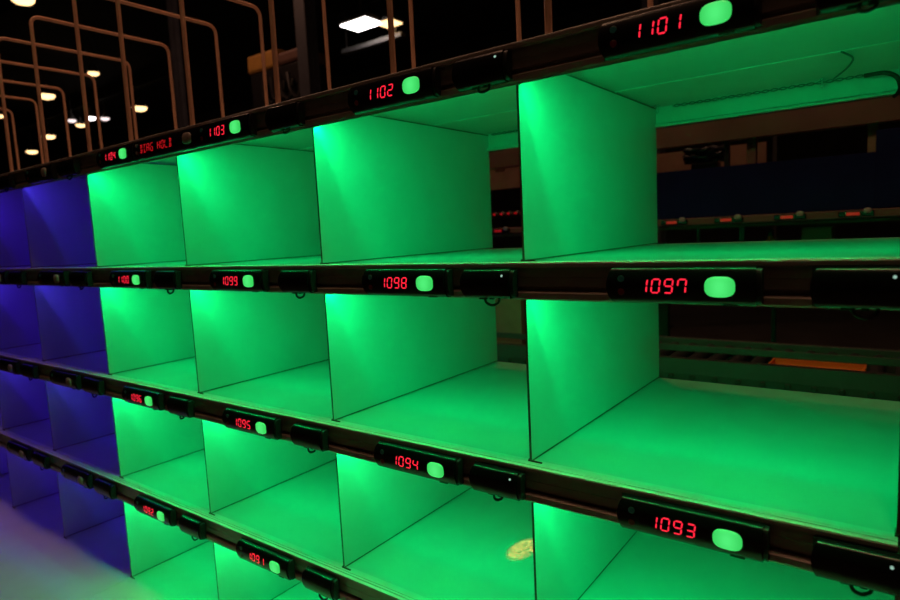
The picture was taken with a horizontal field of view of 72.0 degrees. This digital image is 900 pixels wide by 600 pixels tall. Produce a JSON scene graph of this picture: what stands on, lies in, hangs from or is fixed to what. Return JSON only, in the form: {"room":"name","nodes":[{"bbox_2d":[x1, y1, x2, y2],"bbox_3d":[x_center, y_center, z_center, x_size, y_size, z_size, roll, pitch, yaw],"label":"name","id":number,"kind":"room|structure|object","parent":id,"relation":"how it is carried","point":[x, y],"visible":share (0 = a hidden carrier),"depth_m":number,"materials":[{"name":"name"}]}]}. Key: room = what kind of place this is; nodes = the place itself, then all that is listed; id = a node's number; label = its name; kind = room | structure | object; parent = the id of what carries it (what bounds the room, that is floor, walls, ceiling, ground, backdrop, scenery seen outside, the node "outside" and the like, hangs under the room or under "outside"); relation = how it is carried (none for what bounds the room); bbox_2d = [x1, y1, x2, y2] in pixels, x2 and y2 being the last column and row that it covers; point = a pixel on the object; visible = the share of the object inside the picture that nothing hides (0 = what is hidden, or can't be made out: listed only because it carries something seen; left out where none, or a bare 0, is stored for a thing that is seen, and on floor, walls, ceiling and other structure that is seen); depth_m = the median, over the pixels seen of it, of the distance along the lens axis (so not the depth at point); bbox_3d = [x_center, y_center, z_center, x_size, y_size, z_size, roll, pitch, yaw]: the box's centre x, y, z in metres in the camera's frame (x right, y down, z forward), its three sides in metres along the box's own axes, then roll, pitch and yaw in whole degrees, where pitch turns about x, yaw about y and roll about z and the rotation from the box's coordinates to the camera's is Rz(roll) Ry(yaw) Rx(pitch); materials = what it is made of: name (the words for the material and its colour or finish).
{"room":"distribution center","nodes":[
{"label":"distribution center","id":0,"kind":"room"},
{"bbox_2d":[0,149,60,174],"bbox_3d":[-35.358,-5.010,36.235,0.200,8.750,33.000,2,8,37],"label":"wall","id":1,"kind":"structure","parent":0,"point":[26,160],"depth_m":43.26,"materials":[{"name":"black"}]},
{"bbox_2d":[0,0,36,23],"bbox_3d":[-12.807,-8.245,17.638,58.000,0.500,0.240,2,8,37],"label":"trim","id":2,"kind":"structure","parent":1,"relation":"attached to","point":[8,8],"depth_m":17.13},
{"bbox_2d":[0,0,385,136],"bbox_3d":[-8.941,-9.005,22.808,58.000,0.500,0.240,2,8,37],"label":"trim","id":3,"kind":"structure","parent":1,"relation":"attached to","point":[285,26],"depth_m":22.65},
{"bbox_2d":[60,0,675,158],"bbox_3d":[-5.075,-9.765,27.977,58.000,0.500,0.240,2,8,37],"label":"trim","id":4,"kind":"structure","parent":1,"relation":"attached to","point":[620,7],"depth_m":24.07,"materials":[{"name":"black metal"}]},
{"bbox_2d":[0,0,618,152],"bbox_3d":[-12.230,-8.709,18.395,58.000,0.200,33.000,2,8,37],"label":"ceiling","id":5,"kind":"structure","parent":0,"point":[438,24],"depth_m":22.35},
{"bbox_2d":[12,0,35,5],"bbox_3d":[-10.440,-7.772,15.057,0.551,1.110,0.551,2,8,37],"label":"ceiling lamp","id":6,"kind":"object","parent":5,"relation":"hanging from","point":[19,2],"visible":1,"depth_m":15.08,"materials":[{"name":"black"}]},
{"bbox_2d":[26,133,37,153],"bbox_3d":[-25.113,-9.394,37.120,0.636,1.250,0.636,2,8,37],"label":"ceiling lamp","id":7,"kind":"object","parent":5,"relation":"hanging from","point":[31,150],"visible":1,"depth_m":37.04,"materials":[{"name":"black"}]},
{"bbox_2d":[26,151,37,153],"bbox_3d":[-25.086,-8.851,37.180,0.600,0.155,0.600,2,8,37],"label":"diffuser","id":8,"kind":"object","parent":7,"relation":"attached to","point":[29,152],"depth_m":37.04,"materials":[{"name":"white"}]},
{"bbox_2d":[41,66,55,99],"bbox_3d":[-15.697,-8.427,24.022,0.615,1.245,0.615,2,8,37],"label":"ceiling lamp","id":9,"kind":"object","parent":5,"relation":"hanging from","point":[47,94],"visible":0.78,"depth_m":23.95,"materials":[{"name":"black"}]},
{"bbox_2d":[41,94,54,99],"bbox_3d":[-15.670,-7.883,24.082,0.580,0.150,0.580,2,8,37],"label":"diffuser","id":10,"kind":"object","parent":9,"relation":"attached to","point":[44,96],"depth_m":23.96,"materials":[{"name":"white"}]},
{"bbox_2d":[46,122,55,138],"bbox_3d":[-21.106,-9.086,32.496,0.636,1.250,0.636,2,8,37],"label":"ceiling lamp","id":11,"kind":"object","parent":5,"relation":"hanging from","point":[49,135],"visible":0.78,"depth_m":32.43,"materials":[{"name":"black"}]},
{"bbox_2d":[46,135,54,138],"bbox_3d":[-21.079,-8.543,32.556,0.600,0.155,0.600,2,8,37],"label":"diffuser","id":12,"kind":"object","parent":11,"relation":"attached to","point":[47,136],"depth_m":32.43,"materials":[{"name":"white"}]},
{"bbox_2d":[68,96,75,121],"bbox_3d":[-17.667,-8.887,28.848,0.382,1.190,0.382,2,8,37],"label":"ceiling lamp","id":13,"kind":"object","parent":5,"relation":"hanging from","point":[71,118],"visible":0.93,"depth_m":28.80,"materials":[{"name":"black"}]},
{"bbox_2d":[75,110,84,126],"bbox_3d":[-17.947,-8.990,30.010,0.466,1.210,0.466,2,8,37],"label":"ceiling lamp","id":14,"kind":"object","parent":5,"relation":"hanging from","point":[80,123],"visible":0.89,"depth_m":29.95,"materials":[{"name":"black"}]},
{"bbox_2d":[88,104,95,119],"bbox_3d":[-16.588,-8.895,28.505,0.445,1.205,0.445,2,8,37],"label":"ceiling lamp","id":15,"kind":"object","parent":5,"relation":"hanging from","point":[91,115],"visible":0.77,"depth_m":28.46,"materials":[{"name":"black"}]},
{"bbox_2d":[87,40,99,75],"bbox_3d":[-12.309,-8.323,21.290,0.382,1.190,0.382,2,8,37],"label":"ceiling lamp","id":16,"kind":"object","parent":5,"relation":"hanging from","point":[92,70],"visible":0.98,"depth_m":21.25,"materials":[{"name":"black"}]},
{"bbox_2d":[87,71,98,75],"bbox_3d":[-12.282,-7.780,21.350,0.360,0.095,0.360,2,8,37],"label":"diffuser","id":17,"kind":"object","parent":16,"relation":"attached to","point":[93,73],"depth_m":21.24,"materials":[{"name":"white plastic"}]},
{"bbox_2d":[100,101,109,120],"bbox_3d":[-16.088,-8.956,28.789,0.403,1.195,0.403,2,8,37],"label":"ceiling lamp","id":18,"kind":"object","parent":5,"relation":"hanging from","point":[104,116],"visible":1,"depth_m":28.74,"materials":[{"name":"black"}]},
{"bbox_2d":[135,89,147,111],"bbox_3d":[-13.542,-8.852,26.937,0.636,1.250,0.636,2,8,37],"label":"ceiling lamp","id":19,"kind":"object","parent":5,"relation":"hanging from","point":[140,106],"visible":0.87,"depth_m":26.85,"materials":[{"name":"black"}]},
{"bbox_2d":[135,106,146,111],"bbox_3d":[-13.515,-8.308,26.997,0.600,0.155,0.600,2,8,37],"label":"diffuser","id":20,"kind":"object","parent":19,"relation":"attached to","point":[137,108],"depth_m":26.84,"materials":[{"name":"white"}]},
{"bbox_2d":[338,0,380,31],"bbox_3d":[-2.526,-8.364,17.413,1.060,1.230,0.780,2,8,37],"label":"ceiling lamp","id":21,"kind":"object","parent":5,"relation":"hanging from","point":[364,20],"visible":0.94,"depth_m":17.31,"materials":[{"name":"black"}]},
{"bbox_2d":[340,17,379,31],"bbox_3d":[-2.497,-7.773,17.478,0.980,0.040,0.700,2,8,37],"label":"diffuser","id":22,"kind":"object","parent":21,"relation":"attached to","point":[357,24],"depth_m":17.35,"materials":[{"name":"white plastic"}]},
{"bbox_2d":[341,0,405,55],"bbox_3d":[-2.338,-8.315,18.348,2.450,1.550,0.240,2,8,37],"label":"air duct","id":23,"kind":"object","parent":5,"relation":"hanging from","point":[400,35],"visible":0.94,"depth_m":18.36,"materials":[{"name":"grey metal"}]},
{"bbox_2d":[378,15,387,27],"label":"ceiling lamp","id":24,"kind":"object","parent":5,"relation":"hanging from","point":[384,21],"depth_m":17.34,"materials":[{"name":"black"}]},
{"bbox_2d":[378,19,401,27],"bbox_3d":[-1.718,-7.816,17.518,0.550,0.040,0.500,2,8,37],"label":"diffuser","id":25,"kind":"object","parent":24,"relation":"attached to","point":[384,22],"depth_m":17.43,"materials":[{"name":"white plastic"}]},
{"bbox_2d":[393,15,403,25],"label":"ceiling lamp","id":26,"kind":"object","parent":5,"relation":"hanging from","point":[397,21],"depth_m":17.42,"materials":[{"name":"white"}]},
{"bbox_2d":[489,94,899,248],"bbox_3d":[-2.135,-6.207,32.086,58.000,8.750,0.200,2,8,37],"label":"wall","id":27,"kind":"structure","parent":0,"point":[851,140],"depth_m":21.73,"materials":[{"name":"black"}]},
{"bbox_2d":[670,304,899,349],"bbox_3d":[-11.788,0.176,19.371,58.000,0.200,33.000,2,8,37],"label":"floor","id":28,"kind":"structure","parent":0,"point":[812,326],"depth_m":9.10,"materials":[{"name":"concrete"}]},
{"bbox_2d":[0,155,188,599],"bbox_3d":[-1.798,0.465,2.642,2.003,1.887,1.126,2,8,37],"label":"bay","id":29,"kind":"object","parent":28,"relation":"on","point":[60,538],"visible":0.45,"depth_m":2.31,"materials":[{"name":"white metal"}]},
{"bbox_2d":[0,271,10,284],"bbox_3d":[-1.692,-0.082,2.310,0.198,0.050,0.024,2,8,37],"label":"module","id":30,"kind":"object","parent":29,"relation":"attached to","point":[4,280],"visible":0.99,"depth_m":2.25,"materials":[{"name":"black plastic"}]},
{"bbox_2d":[0,108,19,169],"bbox_3d":[-2.417,-0.738,3.082,0.014,0.470,0.469,2,8,37],"label":"divider","id":31,"kind":"object","parent":29,"relation":"on","point":[8,110],"visible":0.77,"depth_m":3.25,"materials":[{"name":"brown metal"}]},
{"bbox_2d":[0,357,20,374],"bbox_3d":[-1.675,0.251,2.346,0.198,0.050,0.024,2,8,37],"label":"module","id":32,"kind":"object","parent":29,"relation":"attached to","point":[7,365],"visible":1,"depth_m":2.31,"materials":[{"name":"black plastic"}]},
{"bbox_2d":[8,271,27,287],"bbox_3d":[-1.529,-0.071,2.192,0.112,0.060,0.020,2,8,37],"label":"cable box","id":33,"kind":"object","parent":29,"relation":"attached to","point":[17,278],"visible":1,"depth_m":2.17,"materials":[{"name":"black plastic"}]},
{"bbox_2d":[6,440,31,460],"bbox_3d":[-1.659,0.582,2.383,0.198,0.050,0.024,2,8,37],"label":"module","id":34,"kind":"object","parent":29,"relation":"attached to","point":[24,452],"visible":0.99,"depth_m":2.36,"materials":[{"name":"black plastic"}]},
{"bbox_2d":[0,95,44,163],"bbox_3d":[-2.168,-0.730,2.897,0.014,0.470,0.469,2,8,37],"label":"divider","id":35,"kind":"object","parent":29,"relation":"on","point":[10,97],"visible":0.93,"depth_m":3.06,"materials":[{"name":"brown metal"}]},
{"bbox_2d":[20,363,38,380],"bbox_3d":[-1.513,0.262,2.229,0.112,0.058,0.020,2,8,37],"label":"cable box","id":36,"kind":"object","parent":29,"relation":"attached to","point":[31,371],"visible":1,"depth_m":2.21,"materials":[{"name":"black plastic"}]},
{"bbox_2d":[3,79,71,156],"bbox_3d":[-1.918,-0.722,2.712,0.012,0.470,0.469,2,8,37],"label":"divider","id":37,"kind":"object","parent":29,"relation":"on","point":[6,81],"visible":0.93,"depth_m":2.87,"materials":[{"name":"brown metal"}]},
{"bbox_2d":[31,451,50,469],"bbox_3d":[-1.496,0.594,2.265,0.112,0.061,0.020,2,8,37],"label":"cable box","id":38,"kind":"object","parent":29,"relation":"attached to","point":[42,460],"visible":1,"depth_m":2.25,"materials":[{"name":"black plastic"}]},
{"bbox_2d":[25,163,57,183],"bbox_3d":[-1.307,-0.402,1.975,0.198,0.050,0.024,2,8,37],"label":"module","id":39,"kind":"object","parent":29,"relation":"attached to","point":[48,172],"visible":1,"depth_m":1.96,"materials":[{"name":"black plastic"}]},
{"bbox_2d":[1,60,102,148],"bbox_3d":[-1.667,-0.714,2.525,0.015,0.470,0.469,2,8,37],"label":"divider","id":40,"kind":"object","parent":29,"relation":"on","point":[2,61],"visible":0.91,"depth_m":2.66,"materials":[{"name":"brown metal"}]},
{"bbox_2d":[37,271,69,285],"bbox_3d":[-1.291,-0.070,2.012,0.198,0.050,0.024,2,8,37],"label":"module","id":41,"kind":"object","parent":29,"relation":"attached to","point":[45,278],"visible":1,"depth_m":1.99,"materials":[{"name":"black plastic"}]},
{"bbox_2d":[49,369,82,389],"bbox_3d":[-1.274,0.264,2.048,0.198,0.050,0.024,2,8,37],"label":"module","id":42,"kind":"object","parent":29,"relation":"attached to","point":[59,377],"visible":1,"depth_m":2.03,"materials":[{"name":"black plastic"}]},
{"bbox_2d":[56,158,80,179],"bbox_3d":[-1.145,-0.390,1.858,0.112,0.061,0.020,2,8,37],"label":"cable box","id":43,"kind":"object","parent":29,"relation":"attached to","point":[67,168],"visible":1,"depth_m":1.84,"materials":[{"name":"black plastic"}]},
{"bbox_2d":[0,37,137,171],"bbox_3d":[-1.420,-0.706,2.342,0.011,0.470,0.469,2,8,37],"label":"divider","id":44,"kind":"object","parent":29,"relation":"on","point":[1,38],"visible":0.75,"depth_m":2.23,"materials":[{"name":"brown metal"}]},
{"bbox_2d":[61,463,93,488],"bbox_3d":[-1.258,0.595,2.085,0.198,0.050,0.024,2,8,37],"label":"module","id":45,"kind":"object","parent":29,"relation":"attached to","point":[81,477],"visible":1,"depth_m":2.07,"materials":[{"name":"black plastic"}]},
{"bbox_2d":[69,271,92,289],"bbox_3d":[-1.128,-0.059,1.894,0.112,0.058,0.020,2,8,37],"label":"cable box","id":46,"kind":"object","parent":29,"relation":"attached to","point":[82,279],"visible":1,"depth_m":1.88,"materials":[{"name":"black plastic"}]},
{"bbox_2d":[82,377,105,397],"bbox_3d":[-1.112,0.276,1.931,0.112,0.060,0.020,2,8,37],"label":"cable box","id":47,"kind":"object","parent":29,"relation":"attached to","point":[91,385],"visible":1,"depth_m":1.91,"materials":[{"name":"black plastic"}]},
{"bbox_2d":[29,16,177,162],"bbox_3d":[-1.181,-0.699,2.164,0.014,0.470,0.469,2,8,37],"label":"divider","id":48,"kind":"object","parent":29,"relation":"on","point":[32,19],"visible":0.91,"depth_m":2.00,"materials":[{"name":"brown metal"}]},
{"bbox_2d":[93,477,116,498],"bbox_3d":[-1.095,0.605,1.967,0.112,0.058,0.020,2,8,37],"label":"cable box","id":49,"kind":"object","parent":29,"relation":"attached to","point":[101,486],"visible":1,"depth_m":1.95,"materials":[{"name":"black plastic"}]},
{"bbox_2d":[166,0,188,128],"bbox_3d":[-5.198,-3.846,11.966,0.238,8.750,0.238,2,8,37],"label":"steel column","id":50,"kind":"structure","parent":28,"relation":"on","point":[173,23],"depth_m":11.87,"materials":[{"name":"black metal"}]},
{"bbox_2d":[248,3,329,108],"bbox_3d":[-2.588,-2.356,10.283,1.392,5.900,0.779,2,8,37],"label":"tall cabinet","id":51,"kind":"object","parent":28,"relation":"on","point":[287,60],"visible":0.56,"depth_m":9.92,"materials":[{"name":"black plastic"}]},
{"bbox_2d":[293,0,320,96],"bbox_3d":[-2.106,-3.693,9.173,0.374,8.750,0.374,2,8,37],"label":"steel column","id":52,"kind":"structure","parent":28,"relation":"on","point":[304,10],"depth_m":9.13,"materials":[{"name":"black metal"}]},
{"bbox_2d":[75,0,899,599],"bbox_3d":[-0.183,0.517,1.442,2.022,1.887,1.127,2,8,37],"label":"bay","id":53,"kind":"object","parent":28,"relation":"on","point":[589,419],"visible":0.73,"depth_m":1.36,"materials":[{"name":"white metal"}]},
{"bbox_2d":[96,142,138,168],"bbox_3d":[-0.902,-0.389,1.674,0.199,0.050,0.024,2,8,37],"label":"module","id":54,"kind":"object","parent":53,"relation":"attached to","point":[123,154],"visible":1,"depth_m":1.66,"materials":[{"name":"black plastic"}]},
{"bbox_2d":[109,270,152,288],"bbox_3d":[-0.885,-0.057,1.710,0.199,0.050,0.024,2,8,37],"label":"module","id":55,"kind":"object","parent":53,"relation":"attached to","point":[141,279],"visible":1,"depth_m":1.69,"materials":[{"name":"black plastic"}]},
{"bbox_2d":[122,385,164,410],"bbox_3d":[-0.869,0.277,1.747,0.199,0.050,0.024,2,8,37],"label":"module","id":56,"kind":"object","parent":53,"relation":"attached to","point":[144,397],"visible":1,"depth_m":1.73,"materials":[{"name":"black plastic"}]},
{"bbox_2d":[72,0,224,151],"bbox_3d":[-0.935,-0.691,1.982,0.012,0.470,0.469,2,8,37],"label":"divider","id":57,"kind":"object","parent":53,"relation":"on","point":[74,4],"visible":0.9,"depth_m":1.82,"materials":[{"name":"brown metal"}]},
{"bbox_2d":[134,494,176,526],"bbox_3d":[-0.852,0.608,1.783,0.199,0.050,0.024,2,8,37],"label":"module","id":58,"kind":"object","parent":53,"relation":"attached to","point":[163,513],"visible":1,"depth_m":1.77,"materials":[{"name":"black plastic"}]},
{"bbox_2d":[154,270,182,293],"bbox_3d":[-0.727,-0.045,1.596,0.100,0.061,0.020,2,8,37],"label":"cable box","id":59,"kind":"object","parent":53,"relation":"attached to","point":[167,280],"visible":1,"depth_m":1.58,"materials":[{"name":"black plastic"}]},
{"bbox_2d":[133,125,204,160],"bbox_3d":[-0.694,-0.383,1.519,0.305,0.050,0.024,2,8,37],"label":"module","id":60,"kind":"object","parent":53,"relation":"attached to","point":[184,140],"visible":1,"depth_m":1.51,"materials":[{"name":"black plastic"}]},
{"bbox_2d":[166,395,194,419],"bbox_3d":[-0.711,0.287,1.632,0.100,0.058,0.020,2,8,37],"label":"cable box","id":61,"kind":"object","parent":53,"relation":"attached to","point":[180,406],"visible":1,"depth_m":1.62,"materials":[{"name":"black plastic"}]},
{"bbox_2d":[115,0,268,140],"bbox_3d":[-0.738,-0.684,1.835,0.011,0.470,0.469,2,8,37],"label":"divider","id":62,"kind":"object","parent":53,"relation":"on","point":[117,2],"visible":0.88,"depth_m":1.67,"materials":[{"name":"brown metal"}]},
{"bbox_2d":[179,514,206,540],"bbox_3d":[-0.694,0.619,1.669,0.100,0.060,0.020,2,8,37],"label":"cable box","id":63,"kind":"object","parent":53,"relation":"attached to","point":[190,525],"visible":1,"depth_m":1.66,"materials":[{"name":"black plastic"}]},
{"bbox_2d":[196,113,256,146],"bbox_3d":[-0.501,-0.377,1.376,0.199,0.050,0.024,2,8,37],"label":"module","id":64,"kind":"object","parent":53,"relation":"attached to","point":[240,127],"visible":1,"depth_m":1.36,"materials":[{"name":"black plastic"}]},
{"bbox_2d":[209,269,269,291],"bbox_3d":[-0.485,-0.044,1.413,0.199,0.050,0.024,2,8,37],"label":"module","id":65,"kind":"object","parent":53,"relation":"attached to","point":[252,280],"visible":1,"depth_m":1.40,"materials":[{"name":"black plastic"}]},
{"bbox_2d":[222,407,281,439],"bbox_3d":[-0.468,0.290,1.449,0.199,0.050,0.024,2,8,37],"label":"module","id":66,"kind":"object","parent":53,"relation":"attached to","point":[269,427],"visible":1,"depth_m":1.43,"materials":[{"name":"black plastic"}]},
{"bbox_2d":[179,0,331,125],"bbox_3d":[-0.499,-0.677,1.657,0.014,0.470,0.469,2,8,37],"label":"divider","id":67,"kind":"object","parent":53,"relation":"on","point":[181,2],"visible":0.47,"depth_m":1.49,"materials":[{"name":"brown metal"}]},
{"bbox_2d":[236,537,294,579],"bbox_3d":[-0.445,0.621,1.481,0.199,0.050,0.024,2,8,37],"label":"module","id":68,"kind":"object","parent":53,"relation":"attached to","point":[277,563],"visible":1,"depth_m":1.47,"materials":[{"name":"black plastic"}]},
{"bbox_2d":[265,101,304,133],"bbox_3d":[-0.335,-0.366,1.256,0.100,0.058,0.020,2,8,37],"label":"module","id":69,"kind":"object","parent":53,"relation":"attached to","point":[285,117],"visible":1,"depth_m":1.24,"materials":[{"name":"black plastic"}]},
{"bbox_2d":[278,270,317,298],"bbox_3d":[-0.319,-0.032,1.292,0.100,0.060,0.020,2,8,37],"label":"cable box","id":70,"kind":"object","parent":53,"relation":"attached to","point":[296,282],"visible":1,"depth_m":1.28,"materials":[{"name":"black plastic"}]},
{"bbox_2d":[290,422,328,452],"bbox_3d":[-0.302,0.301,1.329,0.100,0.058,0.020,2,8,37],"label":"cable box","id":71,"kind":"object","parent":53,"relation":"attached to","point":[304,435],"visible":1,"depth_m":1.32,"materials":[{"name":"black plastic"}]},
{"bbox_2d":[302,566,339,599],"bbox_3d":[-0.285,0.632,1.365,0.100,0.061,0.020,2,8,37],"label":"cable box","id":72,"kind":"object","parent":53,"relation":"attached to","point":[324,584],"visible":1,"depth_m":1.35,"materials":[{"name":"black plastic"}]},
{"bbox_2d":[268,0,415,102],"bbox_3d":[-0.236,-0.668,1.462,0.012,0.470,0.469,2,8,37],"label":"divider","id":73,"kind":"object","parent":53,"relation":"on","point":[270,2],"visible":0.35,"depth_m":1.29,"materials":[{"name":"brown metal"}]},
{"bbox_2d":[347,66,440,114],"bbox_3d":[-0.103,-0.364,1.080,0.199,0.050,0.024,2,8,37],"label":"module","id":74,"kind":"object","parent":53,"relation":"attached to","point":[422,84],"visible":1,"depth_m":1.07,"materials":[{"name":"black plastic"}]},
{"bbox_2d":[362,268,453,296],"bbox_3d":[-0.081,-0.031,1.113,0.199,0.050,0.024,2,8,37],"label":"module","id":75,"kind":"object","parent":53,"relation":"attached to","point":[427,282],"visible":1,"depth_m":1.10,"materials":[{"name":"black plastic"}]},
{"bbox_2d":[374,440,463,485],"bbox_3d":[-0.063,0.303,1.148,0.199,0.050,0.024,2,8,37],"label":"module","id":76,"kind":"object","parent":53,"relation":"attached to","point":[443,468],"visible":1,"depth_m":1.14,"materials":[{"name":"black plastic"}]},
{"bbox_2d":[386,0,521,73],"bbox_3d":[0.023,-0.660,1.269,0.014,0.470,0.469,2,8,37],"label":"divider","id":77,"kind":"object","parent":53,"relation":"on","point":[390,18],"visible":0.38,"depth_m":1.10,"materials":[{"name":"brown metal"}]},
{"bbox_2d":[452,49,512,93],"bbox_3d":[0.049,-0.353,0.970,0.100,0.058,0.020,2,8,37],"label":"cable box","id":78,"kind":"object","parent":53,"relation":"attached to","point":[487,70],"visible":1,"depth_m":0.96,"materials":[{"name":"black plastic"}]},
{"bbox_2d":[460,269,517,306],"bbox_3d":[0.062,-0.020,1.009,0.100,0.061,0.020,2,8,37],"label":"cable box","id":79,"kind":"object","parent":53,"relation":"attached to","point":[484,284],"visible":1,"depth_m":1.00,"materials":[{"name":"black plastic"}]},
{"bbox_2d":[469,461,525,500],"bbox_3d":[0.079,0.312,1.046,0.100,0.058,0.020,2,8,37],"label":"cable box","id":80,"kind":"object","parent":53,"relation":"attached to","point":[493,480],"visible":1,"depth_m":1.03,"materials":[{"name":"black plastic"}]},
{"bbox_2d":[544,0,652,33],"bbox_3d":[0.272,-0.652,1.084,0.012,0.470,0.469,2,8,37],"label":"divider","id":81,"kind":"object","parent":53,"relation":"on","point":[547,3],"visible":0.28,"depth_m":0.92,"materials":[{"name":"brown metal"}]},
{"bbox_2d":[598,0,761,61],"bbox_3d":[0.286,-0.351,0.791,0.199,0.050,0.024,2,8,37],"label":"module","id":82,"kind":"object","parent":53,"relation":"attached to","point":[693,21],"visible":1,"depth_m":0.78,"materials":[{"name":"black plastic"}]},
{"bbox_2d":[606,266,763,305],"bbox_3d":[0.306,-0.019,0.825,0.199,0.050,0.024,2,8,37],"label":"module","id":83,"kind":"object","parent":53,"relation":"attached to","point":[716,285],"visible":1,"depth_m":0.81,"materials":[{"name":"black plastic"}]},
{"bbox_2d":[617,493,769,562],"bbox_3d":[0.330,0.315,0.856,0.199,0.050,0.024,2,8,37],"label":"module","id":84,"kind":"object","parent":53,"relation":"attached to","point":[740,538],"visible":1,"depth_m":0.84,"materials":[{"name":"black plastic"}]},
{"bbox_2d":[815,0,888,15],"bbox_3d":[0.454,-0.341,0.669,0.104,0.058,0.020,2,8,37],"label":"cable box","id":85,"kind":"object","parent":53,"relation":"attached to","point":[823,7],"visible":1,"depth_m":0.68,"materials":[{"name":"black plastic"}]},
{"bbox_2d":[810,267,899,319],"bbox_3d":[0.471,-0.007,0.706,0.104,0.060,0.020,2,8,37],"label":"cable box","id":86,"kind":"object","parent":53,"relation":"attached to","point":[845,288],"visible":1,"depth_m":0.70,"materials":[{"name":"black plastic"}]},
{"bbox_2d":[811,535,899,596],"bbox_3d":[0.491,0.326,0.739,0.104,0.058,0.020,2,8,37],"label":"cable box","id":87,"kind":"object","parent":53,"relation":"attached to","point":[866,568],"visible":1,"depth_m":0.74,"materials":[{"name":"black plastic"}]},
{"bbox_2d":[491,211,520,218],"bbox_3d":[0.157,-0.498,7.491,4.300,2.550,0.530,2,8,37],"label":"rack","id":88,"kind":"object","parent":28,"relation":"on","point":[519,214],"visible":0.02,"depth_m":6.82,"materials":[{"name":"brown metal"}]},
{"bbox_2d":[490,168,504,172],"bbox_3d":[0.476,-1.508,7.123,0.302,0.221,0.300,2,8,37],"label":"carton","id":89,"kind":"object","parent":88,"relation":"on","point":[503,169],"visible":0.02,"depth_m":6.96,"materials":[{"name":"brown cardboard"}]},
{"bbox_2d":[504,148,518,170],"bbox_3d":[0.795,-1.537,6.880,0.262,0.301,0.300,2,8,37],"label":"carton","id":90,"kind":"object","parent":88,"relation":"on","point":[511,168],"visible":0.02,"depth_m":6.79,"materials":[{"name":"brown cardboard"}]},
{"bbox_2d":[641,0,673,327],"bbox_3d":[2.948,-3.926,9.005,0.408,8.750,0.408,2,8,37],"label":"steel column","id":91,"kind":"structure","parent":28,"relation":"on","point":[661,234],"depth_m":9.17,"materials":[{"name":"brown metal"}]},
{"bbox_2d":[489,95,899,335],"bbox_3d":[1.459,0.080,3.650,4.400,2.110,0.626,2,8,37],"label":"rack","id":92,"kind":"object","parent":28,"relation":"on","point":[748,185],"visible":0.45,"depth_m":3.12,"materials":[{"name":"brown metal"}]},
{"bbox_2d":[492,227,509,232],"bbox_3d":[0.326,-0.457,4.040,0.140,0.039,0.026,2,8,37],"label":"module","id":93,"kind":"object","parent":92,"relation":"on","point":[505,229],"visible":0.89,"depth_m":4.02,"materials":[{"name":"black plastic"}]},
{"bbox_2d":[661,217,687,225],"bbox_3d":[1.221,-0.428,3.375,0.140,0.039,0.026,2,8,37],"label":"module","id":94,"kind":"object","parent":92,"relation":"on","point":[682,221],"visible":1,"depth_m":3.36,"materials":[{"name":"black plastic"}]},
{"bbox_2d":[492,216,899,236],"bbox_3d":[1.459,-0.434,3.629,4.400,0.025,0.540,2,8,37],"label":"shelf","id":95,"kind":"object","parent":92,"relation":"attached to","point":[741,226],"depth_m":3.17,"materials":[{"name":"brown metal"}]},
{"bbox_2d":[683,144,723,217],"bbox_3d":[1.432,-0.646,3.466,0.243,0.432,0.080,2,8,37],"label":"bundle","id":96,"kind":"object","parent":92,"relation":"on","point":[708,156],"visible":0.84,"depth_m":3.43,"materials":[{"name":"black rubber"}]},
{"bbox_2d":[714,214,743,222],"bbox_3d":[1.443,-0.421,3.210,0.140,0.039,0.026,2,8,37],"label":"module","id":97,"kind":"object","parent":92,"relation":"on","point":[737,218],"visible":1,"depth_m":3.20,"materials":[{"name":"black plastic"}]},
{"bbox_2d":[766,229,775,240],"bbox_3d":[1.713,-0.195,3.310,0.060,0.364,0.060,2,8,37],"label":"bottle","id":98,"kind":"object","parent":92,"relation":"on","point":[770,237],"visible":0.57,"depth_m":3.28,"materials":[{"name":"plastic"}]},
{"bbox_2d":[774,211,805,219],"bbox_3d":[1.669,-0.414,3.043,0.140,0.039,0.026,2,8,37],"label":"module","id":99,"kind":"object","parent":92,"relation":"on","point":[800,214],"visible":1,"depth_m":3.03,"materials":[{"name":"black plastic"}]},
{"bbox_2d":[801,226,834,239],"bbox_3d":[1.878,-0.188,3.163,0.132,0.366,0.160,2,8,37],"label":"carton","id":100,"kind":"object","parent":92,"relation":"on","point":[808,233],"visible":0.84,"depth_m":3.08,"materials":[{"name":"brown cardboard"}]},
{"bbox_2d":[838,208,873,216],"bbox_3d":[1.888,-0.407,2.880,0.140,0.039,0.026,2,8,37],"label":"module","id":101,"kind":"object","parent":92,"relation":"on","point":[867,211],"visible":1,"depth_m":2.87,"materials":[{"name":"black plastic"}]},
{"bbox_2d":[496,332,899,401],"bbox_3d":[0.884,0.690,2.820,5.100,1.137,0.641,2,8,37],"label":"conveyor","id":102,"kind":"object","parent":28,"relation":"on","point":[720,361],"visible":0.27,"depth_m":2.26,"materials":[{"name":"grey metal"}]},
{"bbox_2d":[495,299,525,344],"bbox_3d":[0.328,0.061,3.202,0.302,0.291,0.360,2,8,37],"label":"carton","id":103,"kind":"object","parent":102,"relation":"on","point":[510,315],"visible":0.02,"depth_m":3.01,"materials":[{"name":"brown cardboard"}]},
{"bbox_2d":[768,358,866,370],"bbox_3d":[1.319,0.251,2.237,0.300,0.026,0.180,2,8,37],"label":"tray","id":104,"kind":"object","parent":102,"relation":"on","point":[807,363],"visible":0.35,"depth_m":2.30,"materials":[{"name":"plastic"}]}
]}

